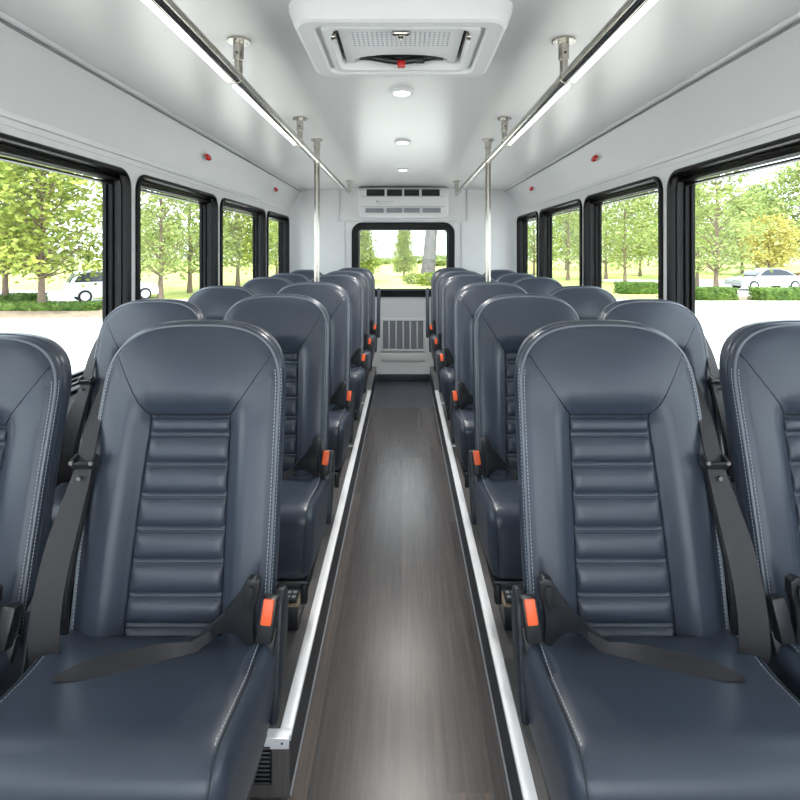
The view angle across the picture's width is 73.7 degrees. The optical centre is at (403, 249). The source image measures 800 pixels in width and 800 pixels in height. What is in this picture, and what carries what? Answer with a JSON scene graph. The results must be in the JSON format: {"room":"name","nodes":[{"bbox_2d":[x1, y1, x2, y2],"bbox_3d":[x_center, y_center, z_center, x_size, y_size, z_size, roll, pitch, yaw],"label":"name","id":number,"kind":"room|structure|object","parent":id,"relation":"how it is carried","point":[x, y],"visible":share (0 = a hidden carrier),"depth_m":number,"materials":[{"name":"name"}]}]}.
{"room":"vehicle interior","nodes":[
{"label":"vehicle interior","id":0,"kind":"room"},
{"bbox_2d":[0,116,288,448],"bbox_3d":[-1.254,0.507,2.140,0.090,1.906,7.280,0,0,0],"label":"wall","id":1,"kind":"structure","parent":0,"point":[134,172],"depth_m":2.38,"materials":[{"name":"white plastic"}]},
{"bbox_2d":[0,108,290,396],"bbox_3d":[-1.247,0.052,2.100,0.108,0.950,7.200,0,0,0],"label":"window","id":2,"kind":"structure","parent":1,"relation":"in","point":[116,182],"depth_m":2.30,"materials":[{"name":"black rubber"}]},
{"bbox_2d":[135,175,217,299],"bbox_3d":[-1.247,0.088,2.915,0.108,0.877,1.034,0,0,0],"label":"window","id":3,"kind":"structure","parent":1,"relation":"in","point":[208,203],"depth_m":3.27,"materials":[{"name":"black rubber"}]},
{"bbox_2d":[220,198,265,285],"bbox_3d":[-1.247,0.088,4.060,0.108,0.877,1.124,0,0,0],"label":"window","id":4,"kind":"structure","parent":1,"relation":"in","point":[258,215],"depth_m":4.58,"materials":[{"name":"black rubber"}]},
{"bbox_2d":[266,211,288,276],"bbox_3d":[-1.247,0.088,5.125,0.108,0.877,0.874,0,0,0],"label":"window","id":5,"kind":"structure","parent":1,"relation":"in","point":[283,220],"depth_m":5.53,"materials":[{"name":"black rubber"}]},
{"bbox_2d":[0,17,300,272],"bbox_3d":[-1.164,0.367,2.110,0.150,2.065,7.220,0,0,0],"label":"wall","id":6,"kind":"structure","parent":0,"point":[37,83],"depth_m":2.13,"materials":[{"name":"white plastic"}]},
{"bbox_2d":[0,10,303,191],"bbox_3d":[-1.079,-0.633,2.100,0.020,0.020,7.200,0,0,0],"label":"trim","id":7,"kind":"structure","parent":6,"relation":"attached to","point":[3,15],"depth_m":1.94,"materials":[{"name":"white plastic"}]},
{"bbox_2d":[249,381,512,799],"bbox_3d":[-0.009,1.430,2.100,2.600,0.060,7.200,0,0,0],"label":"floor","id":8,"kind":"structure","parent":0,"point":[401,708],"depth_m":1.86,"materials":[{"name":"grey wood"}]},
{"bbox_2d":[0,332,71,697],"bbox_3d":[-0.974,0.796,1.045,0.445,1.199,0.588,0,0,0],"label":"seat","id":9,"kind":"object","parent":8,"relation":"on","point":[36,371],"visible":0.92,"depth_m":1.16,"materials":[{"name":"leather"}]},
{"bbox_2d":[0,638,23,697],"bbox_3d":[-0.974,0.862,0.925,0.432,0.221,0.349,0,0,0],"label":"cushion","id":10,"kind":"object","parent":9,"relation":"on","point":[11,649],"depth_m":1.03,"materials":[{"name":"leather"}]},
{"bbox_2d":[0,320,287,799],"bbox_3d":[-0.477,0.783,1.045,0.463,1.234,0.588,0,0,0],"label":"seat","id":11,"kind":"object","parent":8,"relation":"on","point":[165,679],"visible":1,"depth_m":1.10,"materials":[{"name":"leather"}]},
{"bbox_2d":[0,629,277,799],"bbox_3d":[-0.477,0.851,0.925,0.450,0.228,0.349,0,0,0],"label":"cushion","id":12,"kind":"object","parent":11,"relation":"on","point":[95,714],"depth_m":0.86,"materials":[{"name":"leather"}]},
{"bbox_2d":[250,367,376,796],"bbox_3d":[-0.748,1.321,3.526,0.918,0.157,4.347,0,0,0],"label":"rail","id":13,"kind":"object","parent":8,"relation":"on","point":[274,776],"visible":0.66,"depth_m":1.72,"materials":[{"name":"metal"}]},
{"bbox_2d":[49,299,205,628],"bbox_3d":[-0.934,0.715,1.805,0.445,1.060,0.588,0,0,0],"label":"seat","id":14,"kind":"object","parent":13,"relation":"on","point":[128,319],"visible":0.18,"depth_m":1.94,"materials":[{"name":"leather"}]},
{"bbox_2d":[49,482,76,580],"bbox_3d":[-0.934,0.858,1.685,0.432,0.224,0.349,0,0,0],"label":"cushion","id":15,"kind":"object","parent":14,"relation":"on","point":[61,487],"depth_m":1.61,"materials":[{"name":"fabric"}]},
{"bbox_2d":[187,285,256,319],"bbox_3d":[-0.934,0.715,2.565,0.445,1.060,0.588,0,0,0],"label":"seat","id":16,"kind":"object","parent":13,"relation":"on","point":[215,302],"visible":0.06,"depth_m":2.73,"materials":[{"name":"leather"}]},
{"bbox_2d":[253,747,271,784],"bbox_3d":[-0.375,1.312,1.359,0.075,0.105,0.013,0,0,0],"label":"vent","id":17,"kind":"object","parent":13,"relation":"attached to","point":[263,776],"depth_m":1.36,"materials":[{"name":"black plastic"}]},
{"bbox_2d":[242,277,292,294],"bbox_3d":[-0.934,0.715,3.475,0.445,1.060,0.588,0,0,0],"label":"seat","id":18,"kind":"object","parent":13,"relation":"on","point":[259,285],"visible":0.04,"depth_m":3.64,"materials":[{"name":"leather"}]},
{"bbox_2d":[223,294,334,604],"bbox_3d":[-0.477,0.706,1.805,0.463,1.079,0.588,0,0,0],"label":"seat","id":19,"kind":"object","parent":13,"relation":"on","point":[300,324],"visible":0.44,"depth_m":1.88,"materials":[{"name":"leather"}]},
{"bbox_2d":[277,474,329,578],"bbox_3d":[-0.477,0.851,1.685,0.450,0.228,0.349,0,0,0],"label":"cushion","id":20,"kind":"object","parent":19,"relation":"on","point":[305,498],"depth_m":1.54,"materials":[{"name":"leather"}]},
{"bbox_2d":[270,273,309,282],"bbox_3d":[-0.934,0.715,4.085,0.445,1.060,0.588,0,0,0],"label":"seat","id":21,"kind":"object","parent":13,"relation":"on","point":[293,277],"visible":0.05,"depth_m":4.27,"materials":[{"name":"leather"}]},
{"bbox_2d":[287,590,304,629],"bbox_3d":[-0.401,1.194,1.800,0.116,0.098,0.126,0,0,0],"label":"box","id":22,"kind":"object","parent":13,"relation":"on","point":[295,608],"visible":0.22,"depth_m":1.74,"materials":[{"name":"black plastic"}]},
{"bbox_2d":[288,590,299,602],"bbox_3d":[-0.401,1.153,1.800,0.098,0.012,0.104,0,0,0],"label":"grille","id":23,"kind":"object","parent":22,"relation":"attached to","point":[293,595],"depth_m":1.77,"materials":[{"name":"grey plastic"}]},
{"bbox_2d":[277,282,353,487],"bbox_3d":[-0.477,0.706,2.565,0.463,1.079,0.588,0,0,0],"label":"seat","id":24,"kind":"object","parent":13,"relation":"on","point":[336,301],"visible":0.38,"depth_m":2.64,"materials":[{"name":"leather"}]},
{"bbox_2d":[328,407,351,470],"bbox_3d":[-0.477,0.851,2.446,0.450,0.228,0.349,0,0,0],"label":"cushion","id":25,"kind":"object","parent":24,"relation":"on","point":[340,418],"depth_m":2.32,"materials":[{"name":"leather"}]},
{"bbox_2d":[311,138,322,281],"bbox_3d":[-0.515,0.295,3.155,0.072,1.900,0.072,0,0,0],"label":"pole","id":26,"kind":"object","parent":13,"relation":"on","point":[316,141],"visible":0.61,"depth_m":3.14,"materials":[{"name":"metal"}]},
{"bbox_2d":[309,274,366,420],"bbox_3d":[-0.477,0.706,3.475,0.463,1.079,0.588,0,0,0],"label":"seat","id":27,"kind":"object","parent":13,"relation":"on","point":[354,288],"visible":0.32,"depth_m":3.55,"materials":[{"name":"leather"}]},
{"bbox_2d":[350,366,365,408],"bbox_3d":[-0.477,0.851,3.356,0.450,0.228,0.349,0,0,0],"label":"cushion","id":28,"kind":"object","parent":27,"relation":"on","point":[357,373],"depth_m":3.21,"materials":[{"name":"leather"}]},
{"bbox_2d":[327,271,371,378],"bbox_3d":[-0.477,0.706,4.085,0.463,1.079,0.588,0,0,0],"label":"seat","id":29,"kind":"object","parent":13,"relation":"on","point":[363,279],"visible":0.23,"depth_m":4.18,"materials":[{"name":"leather"}]},
{"bbox_2d":[364,349,370,376],"bbox_3d":[-0.477,0.851,3.966,0.450,0.228,0.349,0,0,0],"label":"cushion","id":30,"kind":"object","parent":29,"relation":"on","point":[366,351],"depth_m":3.95,"materials":[{"name":"leather"}]},
{"bbox_2d":[338,267,380,361],"bbox_3d":[-0.465,0.706,4.845,0.487,1.079,0.588,0,0,0],"label":"seat","id":31,"kind":"object","parent":13,"relation":"on","point":[374,329],"visible":0.25,"depth_m":4.94,"materials":[{"name":"leather"}]},
{"bbox_2d":[370,334,375,357],"bbox_3d":[-0.477,0.851,4.726,0.450,0.228,0.349,0,0,0],"label":"cushion","id":32,"kind":"object","parent":31,"relation":"on","point":[373,336],"depth_m":4.65,"materials":[{"name":"leather"}]},
{"bbox_2d":[429,367,548,799],"bbox_3d":[0.730,1.321,2.393,0.918,0.157,6.613,0,0,0],"label":"rail","id":33,"kind":"object","parent":8,"relation":"on","point":[525,776],"visible":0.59,"depth_m":1.71,"materials":[{"name":"metal"}]},
{"bbox_2d":[425,267,467,361],"bbox_3d":[0.447,0.706,4.845,0.487,1.079,0.588,0,0,0],"label":"seat","id":34,"kind":"object","parent":33,"relation":"on","point":[430,329],"visible":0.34,"depth_m":4.94,"materials":[{"name":"leather"}]},
{"bbox_2d":[433,271,478,392],"bbox_3d":[0.459,0.706,4.085,0.463,1.079,0.588,0,0,0],"label":"seat","id":35,"kind":"object","parent":33,"relation":"on","point":[437,349],"visible":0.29,"depth_m":4.18,"materials":[{"name":"leather"}]},
{"bbox_2d":[434,349,441,375],"bbox_3d":[0.459,0.851,3.966,0.450,0.228,0.349,0,0,0],"label":"cushion","id":36,"kind":"object","parent":35,"relation":"on","point":[436,351],"depth_m":3.99,"materials":[{"name":"leather"}]},
{"bbox_2d":[438,274,495,420],"bbox_3d":[0.459,0.706,3.475,0.463,1.079,0.588,0,0,0],"label":"seat","id":37,"kind":"object","parent":33,"relation":"on","point":[452,285],"visible":0.3,"depth_m":3.56,"materials":[{"name":"leather"}]},
{"bbox_2d":[440,366,454,407],"bbox_3d":[0.459,0.851,3.356,0.450,0.228,0.349,0,0,0],"label":"cushion","id":38,"kind":"object","parent":37,"relation":"on","point":[446,372],"depth_m":3.21,"materials":[{"name":"leather"}]},
{"bbox_2d":[482,138,493,281],"bbox_3d":[0.497,0.295,3.155,0.072,1.900,0.072,0,0,0],"label":"pole","id":39,"kind":"object","parent":33,"relation":"on","point":[487,141],"visible":0.56,"depth_m":3.14,"materials":[{"name":"metal"}]},
{"bbox_2d":[450,282,527,487],"bbox_3d":[0.459,0.706,2.565,0.463,1.079,0.588,0,0,0],"label":"seat","id":40,"kind":"object","parent":33,"relation":"on","point":[470,297],"visible":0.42,"depth_m":2.65,"materials":[{"name":"leather"}]},
{"bbox_2d":[452,407,474,470],"bbox_3d":[0.459,0.851,2.446,0.450,0.228,0.349,0,0,0],"label":"cushion","id":41,"kind":"object","parent":40,"relation":"on","point":[463,435],"depth_m":2.32,"materials":[{"name":"leather"}]},
{"bbox_2d":[498,590,511,629],"bbox_3d":[0.383,1.194,1.800,0.116,0.098,0.126,0,0,0],"label":"box","id":42,"kind":"object","parent":33,"relation":"on","point":[505,606],"visible":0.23,"depth_m":1.75,"materials":[{"name":"black plastic"}]},
{"bbox_2d":[496,273,535,282],"bbox_3d":[0.916,0.715,4.085,0.445,1.060,0.588,0,0,0],"label":"seat","id":43,"kind":"object","parent":33,"relation":"on","point":[510,277],"visible":0.03,"depth_m":4.27,"materials":[{"name":"leather"}]},
{"bbox_2d":[468,294,579,604],"bbox_3d":[0.459,0.706,1.805,0.463,1.079,0.588,0,0,0],"label":"seat","id":44,"kind":"object","parent":33,"relation":"on","point":[501,324],"visible":0.42,"depth_m":1.88,"materials":[{"name":"leather"}]},
{"bbox_2d":[472,473,522,578],"bbox_3d":[0.459,0.851,1.685,0.450,0.228,0.349,0,0,0],"label":"cushion","id":45,"kind":"object","parent":44,"relation":"on","point":[495,496],"depth_m":1.54,"materials":[{"name":"leather"}]},
{"bbox_2d":[512,277,562,294],"bbox_3d":[0.916,0.715,3.475,0.445,1.060,0.588,0,0,0],"label":"seat","id":46,"kind":"object","parent":33,"relation":"on","point":[531,285],"visible":0.04,"depth_m":3.64,"materials":[{"name":"leather"}]},
{"bbox_2d":[548,285,616,319],"bbox_3d":[0.916,0.715,2.565,0.445,1.060,0.588,0,0,0],"label":"seat","id":47,"kind":"object","parent":33,"relation":"on","point":[588,302],"visible":0.03,"depth_m":2.73,"materials":[{"name":"leather"}]},
{"bbox_2d":[511,320,799,799],"bbox_3d":[0.459,0.706,1.045,0.463,1.079,0.588,0,0,0],"label":"seat","id":48,"kind":"object","parent":33,"relation":"on","point":[633,679],"visible":1,"depth_m":1.10,"materials":[{"name":"leather"}]},
{"bbox_2d":[521,629,799,799],"bbox_3d":[0.459,0.851,0.925,0.450,0.228,0.349,0,0,0],"label":"cushion","id":49,"kind":"object","parent":48,"relation":"on","point":[611,714],"depth_m":0.86,"materials":[{"name":"leather"}]},
{"bbox_2d":[597,299,736,628],"bbox_3d":[0.916,0.715,1.805,0.445,1.060,0.588,0,0,0],"label":"seat","id":50,"kind":"object","parent":33,"relation":"on","point":[671,318],"visible":0.21,"depth_m":1.95,"materials":[{"name":"leather"}]},
{"bbox_2d":[722,476,736,580],"bbox_3d":[0.916,0.858,1.685,0.432,0.224,0.349,0,0,0],"label":"cushion","id":51,"kind":"object","parent":50,"relation":"on","point":[731,478],"depth_m":1.74,"materials":[{"name":"fabric"}]},
{"bbox_2d":[719,320,799,699],"bbox_3d":[0.936,0.706,1.045,0.449,1.079,0.588,0,0,0],"label":"seat","id":52,"kind":"object","parent":33,"relation":"on","point":[759,362],"visible":0.85,"depth_m":1.16,"materials":[{"name":"leather"}]},
{"bbox_2d":[768,643,799,699],"bbox_3d":[0.936,0.851,0.925,0.437,0.228,0.349,0,0,0],"label":"cushion","id":53,"kind":"object","parent":52,"relation":"on","point":[784,662],"depth_m":1.01,"materials":[{"name":"leather"}]},
{"bbox_2d":[0,0,799,189],"bbox_3d":[-0.009,-0.672,2.100,2.160,0.075,7.200,0,0,0],"label":"ceiling","id":54,"kind":"structure","parent":0,"point":[445,120],"depth_m":2.07,"materials":[{"name":"white plastic"}]},
{"bbox_2d":[141,0,352,195],"bbox_3d":[-0.515,-0.583,1.946,0.072,0.145,6.291,0,0,0],"label":"rail","id":55,"kind":"object","parent":54,"relation":"attached to","point":[167,11],"visible":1,"depth_m":1.62,"materials":[{"name":"metal"}]},
{"bbox_2d":[289,0,512,76],"bbox_3d":[-0.009,-0.634,1.635,0.608,0.075,0.494,0,0,0],"label":"roof hatch","id":56,"kind":"object","parent":54,"relation":"attached to","point":[340,38],"visible":1,"depth_m":1.53,"materials":[{"name":"white plastic"}]},
{"bbox_2d":[390,87,413,96],"bbox_3d":[-0.009,-0.652,2.210,0.100,0.015,0.100,0,0,0],"label":"recessed light","id":57,"kind":"object","parent":54,"relation":"in","point":[398,91],"visible":1,"depth_m":2.19,"materials":[{"name":"white plastic"}]},
{"bbox_2d":[453,0,657,195],"bbox_3d":[0.497,-0.583,1.946,0.072,0.145,6.291,0,0,0],"label":"rail","id":58,"kind":"object","parent":54,"relation":"attached to","point":[631,11],"visible":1,"depth_m":1.63,"materials":[{"name":"metal"}]},
{"bbox_2d":[301,189,504,380],"bbox_3d":[-0.009,0.370,5.734,2.560,2.180,0.093,0,0,0],"label":"wall","id":59,"kind":"structure","parent":0,"point":[331,230],"depth_m":5.70,"materials":[{"name":"white plastic"}]},
{"bbox_2d":[358,187,447,217],"bbox_3d":[-0.009,-0.495,5.572,0.930,0.310,0.255,0,0,0],"label":"air conditioner","id":60,"kind":"object","parent":59,"relation":"attached to","point":[373,202],"visible":1,"depth_m":5.45,"materials":[{"name":"white plastic"}]},
{"bbox_2d":[381,319,424,360],"bbox_3d":[-0.009,0.961,5.694,0.470,0.454,0.020,0,0,0],"label":"air vent","id":61,"kind":"object","parent":59,"relation":"in","point":[396,334],"visible":1,"depth_m":5.69,"materials":[{"name":"white plastic"}]},
{"bbox_2d":[352,222,454,296],"bbox_3d":[-0.009,0.102,5.724,1.098,0.793,0.092,0,0,0],"label":"window","id":62,"kind":"structure","parent":59,"relation":"in","point":[364,226],"depth_m":5.68,"materials":[{"name":"black rubber"}]},
{"bbox_2d":[377,374,429,380],"bbox_3d":[-0.009,1.363,5.692,0.566,0.075,0.030,0,0,0],"label":"baseboard","id":63,"kind":"structure","parent":59,"relation":"attached to","point":[380,377],"depth_m":5.68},
{"bbox_2d":[505,18,799,272],"bbox_3d":[1.146,0.367,2.110,0.150,2.065,7.220,0,0,0],"label":"wall","id":64,"kind":"structure","parent":0,"point":[763,84],"depth_m":2.14,"materials":[{"name":"white plastic"}]},
{"bbox_2d":[502,11,799,191],"bbox_3d":[1.061,-0.633,2.100,0.020,0.020,7.200,0,0,0],"label":"trim","id":65,"kind":"structure","parent":64,"relation":"attached to","point":[795,16],"depth_m":1.95,"materials":[{"name":"white plastic"}]},
{"bbox_2d":[518,117,799,453],"bbox_3d":[1.236,0.507,2.140,0.090,1.906,7.280,0,0,0],"label":"wall","id":66,"kind":"structure","parent":0,"point":[664,173],"depth_m":2.42,"materials":[{"name":"white plastic"}]},
{"bbox_2d":[517,211,538,276],"bbox_3d":[1.229,0.088,5.145,0.108,0.877,0.854,0,0,0],"label":"window","id":67,"kind":"structure","parent":66,"relation":"in","point":[522,220],"depth_m":5.54,"materials":[{"name":"black rubber"}]},
{"bbox_2d":[539,199,581,284],"bbox_3d":[1.229,0.088,4.105,0.108,0.877,1.094,0,0,0],"label":"window","id":68,"kind":"structure","parent":66,"relation":"in","point":[546,215],"depth_m":4.62,"materials":[{"name":"black rubber"}]},
{"bbox_2d":[583,176,662,298],"bbox_3d":[1.229,0.088,2.975,0.108,0.877,1.054,0,0,0],"label":"window","id":69,"kind":"structure","parent":66,"relation":"in","point":[592,207],"depth_m":3.43,"materials":[{"name":"black rubber"}]},
{"bbox_2d":[516,109,799,369],"bbox_3d":[1.229,0.052,2.100,0.108,0.950,7.200,0,0,0],"label":"window","id":70,"kind":"structure","parent":66,"relation":"in","point":[681,184],"depth_m":2.35,"materials":[{"name":"black rubber"}]},
{"label":"outside","id":71,"kind":"structure","parent":0,"visible":0},
{"bbox_2d":[0,258,799,373],"bbox_3d":[-0.009,2.260,20.000,260.000,0.100,260.000,0,0,0],"label":"ground","id":72,"kind":"structure","parent":71,"point":[718,322],"depth_m":15.82,"materials":[{"name":"concrete"}]},
{"bbox_2d":[0,302,101,317],"bbox_3d":[-24.259,2.180,19.100,31.500,0.120,5.600,0,0,0],"label":"planting","id":73,"kind":"object","parent":72,"relation":"on","point":[98,313],"depth_m":17.53,"materials":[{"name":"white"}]},
{"bbox_2d":[0,292,48,302],"bbox_3d":[-18.008,1.953,21.400,7.234,0.553,0.952,0,0,0],"label":"hedge","id":74,"kind":"object","parent":73,"relation":"on","point":[19,296],"visible":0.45,"depth_m":21.06,"materials":[{"name":"green plant"}]},
{"bbox_2d":[0,155,81,302],"bbox_3d":[-16.026,-1.431,21.135,5.633,7.366,5.492,0,0,23],"label":"shade tree","id":75,"kind":"object","parent":73,"relation":"on","point":[5,285],"visible":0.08,"depth_m":21.11,"materials":[{"name":"green plant"}]},
{"bbox_2d":[0,300,101,310],"bbox_3d":[-14.609,2.005,18.897,7.857,0.450,0.837,0,0,0],"label":"hedge","id":76,"kind":"object","parent":73,"relation":"on","point":[62,305],"visible":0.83,"depth_m":18.61,"materials":[{"name":"green plant"}]},
{"bbox_2d":[0,156,142,302],"bbox_3d":[-12.867,-1.359,19.106,5.767,7.218,5.914,0,0,36],"label":"shade tree","id":77,"kind":"object","parent":73,"relation":"on","point":[41,269],"visible":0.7,"depth_m":18.43,"materials":[{"name":"green plant"}]},
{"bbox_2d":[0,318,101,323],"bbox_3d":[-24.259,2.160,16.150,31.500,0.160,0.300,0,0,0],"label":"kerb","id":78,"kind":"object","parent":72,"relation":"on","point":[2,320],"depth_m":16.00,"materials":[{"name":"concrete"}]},
{"bbox_2d":[63,270,158,301],"bbox_3d":[-12.800,1.538,23.392,3.528,1.331,1.536,0,0,-38],"label":"car","id":79,"kind":"object","parent":72,"relation":"on","point":[72,287],"visible":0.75,"depth_m":22.28,"materials":[{"name":"paint"}]},
{"bbox_2d":[78,182,166,268],"bbox_3d":[-14.267,-1.389,27.036,4.242,7.282,4.170,0,0,-32],"label":"slender tree","id":80,"kind":"object","parent":72,"relation":"on","point":[94,204],"visible":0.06,"depth_m":26.94,"materials":[{"name":"green plant"}]},
{"bbox_2d":[575,199,640,279],"bbox_3d":[15.143,-1.927,40.052,4.796,8.374,4.878,0,0,12],"label":"slender tree","id":81,"kind":"object","parent":72,"relation":"on","point":[603,217],"visible":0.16,"depth_m":39.75,"materials":[{"name":"green plant"}]},
{"bbox_2d":[602,193,657,280],"bbox_3d":[14.124,-1.569,34.032,4.454,7.646,4.379,0,0,-21],"label":"slender tree","id":82,"kind":"object","parent":72,"relation":"on","point":[626,203],"visible":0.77,"depth_m":33.77,"materials":[{"name":"green plant"}]},
{"bbox_2d":[631,191,704,267],"bbox_3d":[18.860,-1.927,38.021,4.878,8.374,4.796,0,0,-3],"label":"slender tree","id":83,"kind":"object","parent":72,"relation":"on","point":[655,209],"visible":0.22,"depth_m":38.33,"materials":[{"name":"green plant"}]},
{"bbox_2d":[656,176,742,286],"bbox_3d":[16.491,-1.389,29.956,4.170,7.282,4.242,0,0,10],"label":"slender tree","id":84,"kind":"object","parent":72,"relation":"on","point":[698,194],"visible":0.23,"depth_m":29.59,"materials":[{"name":"green plant"}]},
{"bbox_2d":[655,296,752,300],"bbox_3d":[35.791,2.180,23.250,48.400,0.120,2.700,0,0,0],"label":"planting","id":85,"kind":"object","parent":72,"relation":"on","point":[741,298],"visible":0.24,"depth_m":23.32,"materials":[{"name":"green plant"}]},
{"bbox_2d":[695,286,738,300],"bbox_3d":[13.098,1.883,22.605,1.740,0.714,1.034,0,0,0],"label":"hedge","id":86,"kind":"object","parent":85,"relation":"on","point":[705,293],"visible":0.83,"depth_m":22.21,"materials":[{"name":"green plant"}]},
{"bbox_2d":[746,286,799,300],"bbox_3d":[16.386,1.876,22.401,3.578,0.724,1.051,0,0,0],"label":"hedge","id":87,"kind":"object","parent":85,"relation":"on","point":[758,293],"visible":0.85,"depth_m":22.02,"materials":[{"name":"green plant"}]},
{"bbox_2d":[653,170,781,286],"bbox_3d":[15.329,-1.820,26.296,5.302,8.155,5.213,0,0,17],"label":"slender tree","id":88,"kind":"object","parent":72,"relation":"on","point":[727,188],"visible":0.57,"depth_m":25.76,"materials":[{"name":"green plant"}]},
{"bbox_2d":[695,301,799,304],"bbox_3d":[35.791,2.160,21.750,48.400,0.160,0.300,0,0,0],"label":"kerb","id":89,"kind":"object","parent":72,"relation":"on","point":[696,302],"depth_m":21.60,"materials":[{"name":"concrete"}]},
{"bbox_2d":[724,268,799,288],"bbox_3d":[19.971,1.601,29.497,3.780,1.205,1.536,0,0,-3],"label":"car","id":90,"kind":"object","parent":72,"relation":"on","point":[762,276],"visible":0.81,"depth_m":28.84,"materials":[{"name":"paint"}]},
{"bbox_2d":[735,211,799,270],"bbox_3d":[24.763,-0.181,36.061,4.568,4.850,4.974,0,0,24],"label":"tree","id":91,"kind":"object","parent":72,"relation":"on","point":[776,257],"visible":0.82,"depth_m":35.29,"materials":[{"name":"yellow plant"}]},
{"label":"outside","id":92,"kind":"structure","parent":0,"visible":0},
{"bbox_2d":[0,260,274,290],"bbox_3d":[-52.009,2.205,74.500,76.000,0.070,91.000,0,0,0],"label":"lawn","id":93,"kind":"structure","parent":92,"point":[173,279],"depth_m":40.61,"materials":[{"name":"green plant"}]},
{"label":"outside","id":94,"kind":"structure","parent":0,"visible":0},
{"bbox_2d":[93,263,657,298],"bbox_3d":[-0.009,2.205,67.000,28.000,0.070,86.000,0,0,0],"label":"lawn","id":95,"kind":"structure","parent":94,"point":[387,278],"depth_m":34.55,"materials":[{"name":"green plant"}]},
{"bbox_2d":[96,188,198,298],"bbox_3d":[-10.988,-1.569,23.965,4.751,7.646,4.671,0,0,-23],"label":"slender tree","id":96,"kind":"object","parent":95,"relation":"on","point":[153,198],"visible":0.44,"depth_m":23.86,"materials":[{"name":"green plant"}]},
{"bbox_2d":[143,194,243,292],"bbox_3d":[-10.797,-1.461,26.985,5.090,7.427,5.004,0,0,37],"label":"slender tree","id":97,"kind":"object","parent":95,"relation":"on","point":[192,251],"visible":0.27,"depth_m":26.87,"materials":[{"name":"green plant"}]},
{"bbox_2d":[191,208,277,285],"bbox_3d":[-9.491,-1.431,30.904,5.492,7.366,5.633,0,0,-19],"label":"shade tree","id":98,"kind":"object","parent":95,"relation":"on","point":[240,225],"visible":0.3,"depth_m":30.40,"materials":[{"name":"green plant"}]},
{"bbox_2d":[223,217,277,271],"bbox_3d":[-9.954,-1.748,35.948,5.004,8.010,5.090,0,0,38],"label":"slender tree","id":99,"kind":"object","parent":95,"relation":"on","point":[274,222],"visible":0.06,"depth_m":35.75,"materials":[{"name":"green plant"}]},
{"bbox_2d":[360,231,385,275],"bbox_3d":[-2.896,-0.173,36.038,3.287,4.850,3.156,0,0,3],"label":"conifer","id":100,"kind":"object","parent":95,"relation":"on","point":[366,241],"visible":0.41,"depth_m":35.58,"materials":[{"name":"green plant"}]},
{"bbox_2d":[386,231,420,275],"bbox_3d":[0.042,-0.101,43.027,2.869,4.704,2.988,0,0,27],"label":"conifer","id":101,"kind":"object","parent":95,"relation":"on","point":[403,252],"visible":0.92,"depth_m":42.62,"materials":[{"name":"green plant"}]},
{"bbox_2d":[401,272,419,283],"bbox_3d":[0.601,1.826,33.979,1.585,0.839,1.342,0,0,0],"label":"shrub","id":102,"kind":"object","parent":95,"relation":"on","point":[413,275],"visible":0.7,"depth_m":33.76,"materials":[{"name":"green plant"}]},
{"bbox_2d":[414,272,433,285],"bbox_3d":[1.740,1.775,32.585,2.326,0.947,1.319,0,0,0],"label":"shrub","id":103,"kind":"object","parent":95,"relation":"on","point":[422,279],"visible":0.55,"depth_m":32.45,"materials":[{"name":"green plant"}]},
{"bbox_2d":[421,231,436,282],"bbox_3d":[1.795,-3.823,34.977,6.805,12.263,7.104,0,0,-10],"label":"tree","id":104,"kind":"object","parent":95,"relation":"on","point":[430,242],"visible":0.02,"depth_m":34.64,"materials":[{"name":"plant"}]},
{"bbox_2d":[528,216,558,274],"bbox_3d":[11.210,-1.748,45.950,4.587,8.010,4.666,0,0,21],"label":"slender tree","id":105,"kind":"object","parent":95,"relation":"on","point":[531,227],"visible":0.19,"depth_m":45.88,"materials":[{"name":"green plant"}]},
{"bbox_2d":[533,209,604,280],"bbox_3d":[11.639,-1.927,37.972,4.878,8.374,4.796,0,0,-11],"label":"slender tree","id":106,"kind":"object","parent":95,"relation":"on","point":[574,219],"visible":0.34,"depth_m":37.81,"materials":[{"name":"green plant"}]},
{"bbox_2d":[613,281,657,293],"bbox_3d":[11.589,1.887,26.602,2.057,0.689,1.145,0,0,0],"label":"hedge","id":107,"kind":"object","parent":95,"relation":"on","point":[625,287],"visible":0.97,"depth_m":26.17,"materials":[{"name":"green plant"}]},
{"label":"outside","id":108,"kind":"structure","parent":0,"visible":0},
{"bbox_2d":[528,260,799,278],"bbox_3d":[51.991,2.205,80.000,76.000,0.070,80.000,0,0,0],"label":"lawn","id":109,"kind":"structure","parent":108,"point":[648,272],"depth_m":56.45,"materials":[{"name":"green plant"}]},
{"bbox_2d":[552,213,578,269],"bbox_3d":[17.389,-1.248,57.963,6.194,6.975,7.270,0,0,0],"label":"round tree","id":110,"kind":"object","parent":109,"relation":"on","point":[564,217],"visible":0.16,"depth_m":57.13,"materials":[{"name":"green plant"}]},
{"bbox_2d":[602,191,657,275],"bbox_3d":[19.367,-1.613,43.822,5.914,7.734,5.767,0,0,-17],"label":"shade tree","id":111,"kind":"object","parent":109,"relation":"on","point":[644,197],"visible":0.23,"depth_m":43.46,"materials":[{"name":"green plant"}]},
{"bbox_2d":[703,192,776,274],"bbox_3d":[29.247,-1.434,45.769,7.664,7.352,6.528,0,0,-11],"label":"round tree","id":112,"kind":"object","parent":109,"relation":"on","point":[742,200],"visible":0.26,"depth_m":45.39,"materials":[{"name":"green plant"}]},
{"bbox_2d":[723,180,788,267],"bbox_3d":[41.107,-2.942,62.093,8.303,10.386,8.755,0,0,43],"label":"tree","id":113,"kind":"object","parent":109,"relation":"on","point":[757,266],"visible":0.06,"depth_m":61.20,"materials":[{"name":"green plant"}]},
{"bbox_2d":[743,161,799,259],"bbox_3d":[30.476,-2.459,39.995,8.370,9.426,9.825,0,0,10],"label":"round tree","id":114,"kind":"object","parent":109,"relation":"on","point":[778,206],"visible":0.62,"depth_m":40.10,"materials":[{"name":"green plant"}]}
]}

